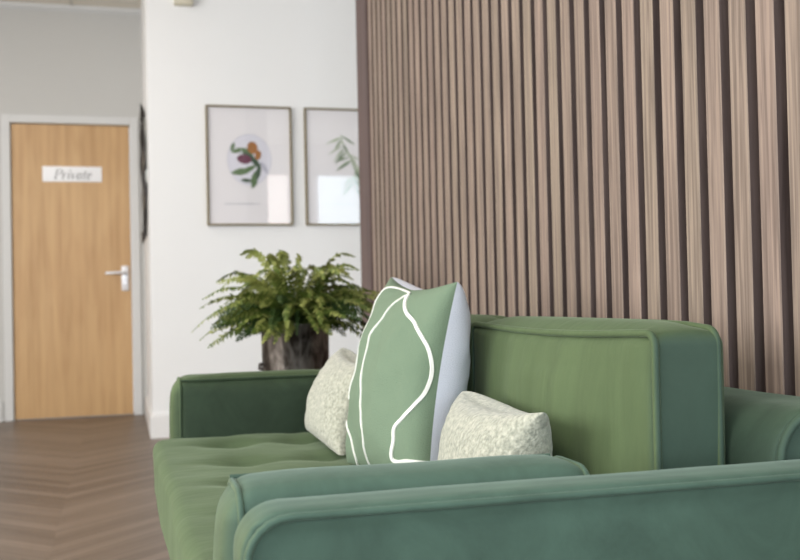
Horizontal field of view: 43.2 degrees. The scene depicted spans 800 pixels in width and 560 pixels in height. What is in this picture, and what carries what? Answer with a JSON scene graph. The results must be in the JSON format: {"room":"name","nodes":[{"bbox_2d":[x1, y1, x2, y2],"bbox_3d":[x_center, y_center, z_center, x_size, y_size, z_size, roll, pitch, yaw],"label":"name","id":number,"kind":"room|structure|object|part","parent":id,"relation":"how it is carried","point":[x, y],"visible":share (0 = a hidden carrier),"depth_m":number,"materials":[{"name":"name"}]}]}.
{"room":"lobby","nodes":[
{"label":"lobby","id":0,"kind":"room"},
{"bbox_2d":[0,0,140,8],"bbox_3d":[-0.567,-2.013,3.057,7.800,0.106,8.700,-1,-1,-15],"label":"ceiling","id":1,"kind":"structure","parent":0,"point":[102,3],"depth_m":6.79,"materials":[{"name":"white paint"}]},
{"bbox_2d":[0,8,146,420],"bbox_3d":[-3.590,-0.442,6.515,3.765,2.788,0.120,-1,-1,-15],"label":"wall","id":2,"kind":"structure","parent":0,"point":[52,62],"depth_m":6.85,"materials":[{"name":"grey paint"}]},
{"bbox_2d":[0,401,2,421],"bbox_3d":[-3.992,0.890,6.301,2.835,0.135,0.016,-1,-1,-15],"label":"baseboard","id":3,"kind":"structure","parent":2,"relation":"attached to","point":[1,409],"depth_m":6.67,"materials":[{"name":"grey paint"}]},
{"bbox_2d":[0,1,140,14],"bbox_3d":[-3.601,-1.817,6.470,3.765,0.040,0.025,-1,-1,-15],"label":"trim","id":4,"kind":"structure","parent":2,"relation":"attached to","point":[3,4],"depth_m":6.84,"materials":[{"name":"grey paint"}]},
{"bbox_2d":[1,114,142,421],"bbox_3d":[-2.213,-0.091,6.845,0.882,2.040,0.160,-1,-1,-15],"label":"door","id":5,"kind":"structure","parent":2,"relation":"in","point":[71,298],"depth_m":6.83,"materials":[{"name":"brown wood"}]},
{"bbox_2d":[42,166,101,181],"bbox_3d":[-2.219,-0.716,6.847,0.383,0.104,0.007,-1,-1,-15],"label":"door sign","id":6,"kind":"object","parent":5,"relation":"attached to","point":[49,173],"visible":1,"depth_m":6.84,"materials":[{"name":"white"}]},
{"bbox_3d":[-1.929,-0.015,6.872,0.142,0.090,0.064,-1,-1,-15],"label":"lever","id":7,"kind":"part","parent":5,"relation":"part of","materials":[{"name":"silver metal"}]},
{"bbox_3d":[-1.881,-0.012,6.922,0.048,0.170,0.010,-1,-1,-15],"label":"handle","id":8,"kind":"part","parent":5,"relation":"part of","materials":[{"name":"silver metal"}]},
{"bbox_2d":[0,414,169,559],"bbox_3d":[-0.505,0.871,3.004,7.800,0.100,8.700,-1,-1,-15],"label":"floor","id":9,"kind":"structure","parent":0,"point":[82,487],"depth_m":4.13,"materials":[{"name":"brown wood"}]},
{"bbox_2d":[153,314,799,559],"bbox_3d":[0.006,0.430,1.891,0.871,0.718,1.757,-1,-1,-15],"label":"sofa","id":10,"kind":"object","parent":9,"relation":"on","point":[653,457],"visible":0.8,"depth_m":1.26,"materials":[{"name":"fabric"}]},
{"bbox_2d":[153,432,353,559],"bbox_3d":[-0.130,0.431,1.853,0.588,0.148,1.327,-1,-1,-15],"label":"seat cushion","id":11,"kind":"object","parent":10,"relation":"on","point":[192,470],"depth_m":2.02,"materials":[{"name":"fabric"}]},
{"bbox_2d":[305,348,356,454],"bbox_3d":[-0.127,0.260,2.252,0.152,0.202,0.380,-1,-1,-15],"label":"lumbar cushion","id":12,"kind":"object","parent":10,"relation":"on","point":[327,405],"visible":0.63,"depth_m":2.16,"materials":[{"name":"fabric"}]},
{"bbox_2d":[345,277,470,464],"bbox_3d":[0.017,0.171,1.894,0.212,0.362,0.420,-1,-1,-15],"label":"cushion","id":13,"kind":"object","parent":10,"relation":"on","point":[412,364],"visible":0.89,"depth_m":1.78,"materials":[{"name":"green fabric"}]},
{"bbox_2d":[467,315,499,391],"bbox_3d":[0.087,0.222,2.272,0.128,0.290,0.690,-1,-1,-15],"label":"cushion","id":14,"kind":"object","parent":10,"relation":"on","point":[480,318],"depth_m":1.93,"materials":[{"name":"fabric"}]},
{"bbox_2d":[438,391,552,459],"bbox_3d":[0.138,0.262,1.523,0.133,0.160,0.405,-1,-1,-15],"label":"lumbar cushion","id":15,"kind":"object","parent":10,"relation":"on","point":[476,424],"visible":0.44,"depth_m":1.44,"materials":[{"name":"fabric"}]},
{"bbox_3d":[0.245,0.432,1.091,0.832,0.438,0.083,-1,-1,-15],"label":"arm","id":16,"kind":"part","parent":10,"relation":"part of","materials":[{"name":"fabric"}]},
{"bbox_2d":[474,316,725,474],"bbox_3d":[0.269,0.205,1.609,0.129,0.290,0.690,-1,-1,-15],"label":"cushion","id":17,"kind":"object","parent":10,"relation":"on","point":[617,395],"depth_m":1.37,"materials":[{"name":"fabric"}]},
{"bbox_3d":[0.331,0.335,1.983,0.192,0.329,1.583,-1,-1,-15],"label":"frame","id":18,"kind":"part","parent":10,"relation":"part of","materials":[{"name":"fabric"}]},
{"bbox_3d":[-0.315,0.568,3.116,0.380,0.507,0.380,-1,-1,-15],"label":"side table","id":19,"kind":"object","parent":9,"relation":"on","visible":0},
{"bbox_2d":[192,247,379,370],"bbox_3d":[-0.313,0.105,3.116,0.594,0.418,0.595,0,-1,-37],"label":"potted fern","id":20,"kind":"object","parent":19,"relation":"on","point":[294,324],"visible":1,"depth_m":3.03,"materials":[{"name":"plant"}]},
{"bbox_2d":[258,324,328,370],"bbox_3d":[-0.323,0.224,3.123,0.215,0.180,0.215,-2,-1,27],"label":"pot","id":21,"kind":"object","parent":20,"relation":"attached to","point":[309,349],"depth_m":3.03,"materials":[{"name":"metal"}]},
{"bbox_2d":[141,0,361,413],"bbox_3d":[0.340,-0.519,6.932,4.035,2.788,1.410,-1,-1,-15],"label":"wall","id":22,"kind":"structure","parent":0,"point":[297,55],"depth_m":5.83,"materials":[{"name":"white paint"}]},
{"bbox_2d":[139,103,147,243],"bbox_3d":[-1.591,-0.656,6.268,0.033,0.868,0.728,-1,-1,-15],"label":"wall hanging","id":23,"kind":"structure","parent":22,"relation":"attached to","point":[143,137],"depth_m":6.06,"materials":[{"name":"black metal"}]},
{"bbox_3d":[-1.578,-0.656,6.263,0.010,0.720,0.660,-1,-1,-15],"label":"panel","id":24,"kind":"part","parent":23,"relation":"part of","materials":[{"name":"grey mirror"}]},
{"bbox_2d":[145,395,168,438],"bbox_3d":[0.382,0.805,6.831,4.051,0.135,1.286,-1,-1,-15],"label":"baseboard","id":25,"kind":"structure","parent":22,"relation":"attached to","point":[158,424],"depth_m":5.69,"materials":[{"name":"white"}]},
{"bbox_2d":[173,0,192,6],"bbox_3d":[-1.236,-1.619,5.767,0.108,0.108,0.050,-1,-1,-15],"label":"sensor","id":26,"kind":"object","parent":22,"relation":"attached to","point":[188,3],"visible":1,"depth_m":5.75,"materials":[{"name":"beige plastic"}]},
{"bbox_2d":[205,105,292,225],"bbox_3d":[-0.871,-0.661,5.856,0.494,0.693,0.025,-1,-1,-15],"label":"framed print","id":27,"kind":"object","parent":22,"relation":"attached to","point":[249,148],"visible":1,"depth_m":5.86,"materials":[{"name":"white paper"}]},
{"bbox_2d":[304,107,359,225],"bbox_3d":[-0.320,-0.670,6.008,0.494,0.693,0.025,-1,-1,-15],"label":"framed print","id":28,"kind":"object","parent":22,"relation":"attached to","point":[331,147],"visible":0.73,"depth_m":5.99,"materials":[{"name":"white paper"}]},
{"bbox_2d":[368,0,799,395],"bbox_3d":[0.469,-0.611,2.096,0.160,2.788,4.162,-1,-1,-15],"label":"wall","id":29,"kind":"structure","parent":0,"point":[624,159],"depth_m":2.06,"materials":[{"name":"brown wood"}]},
{"bbox_2d":[355,0,373,328],"bbox_3d":[-0.066,-0.564,4.030,0.166,2.788,0.171,-1,-1,-15],"label":"trim","id":30,"kind":"structure","parent":29,"relation":"attached to","point":[362,46],"depth_m":3.99,"materials":[{"name":"brown wood"}]}
]}

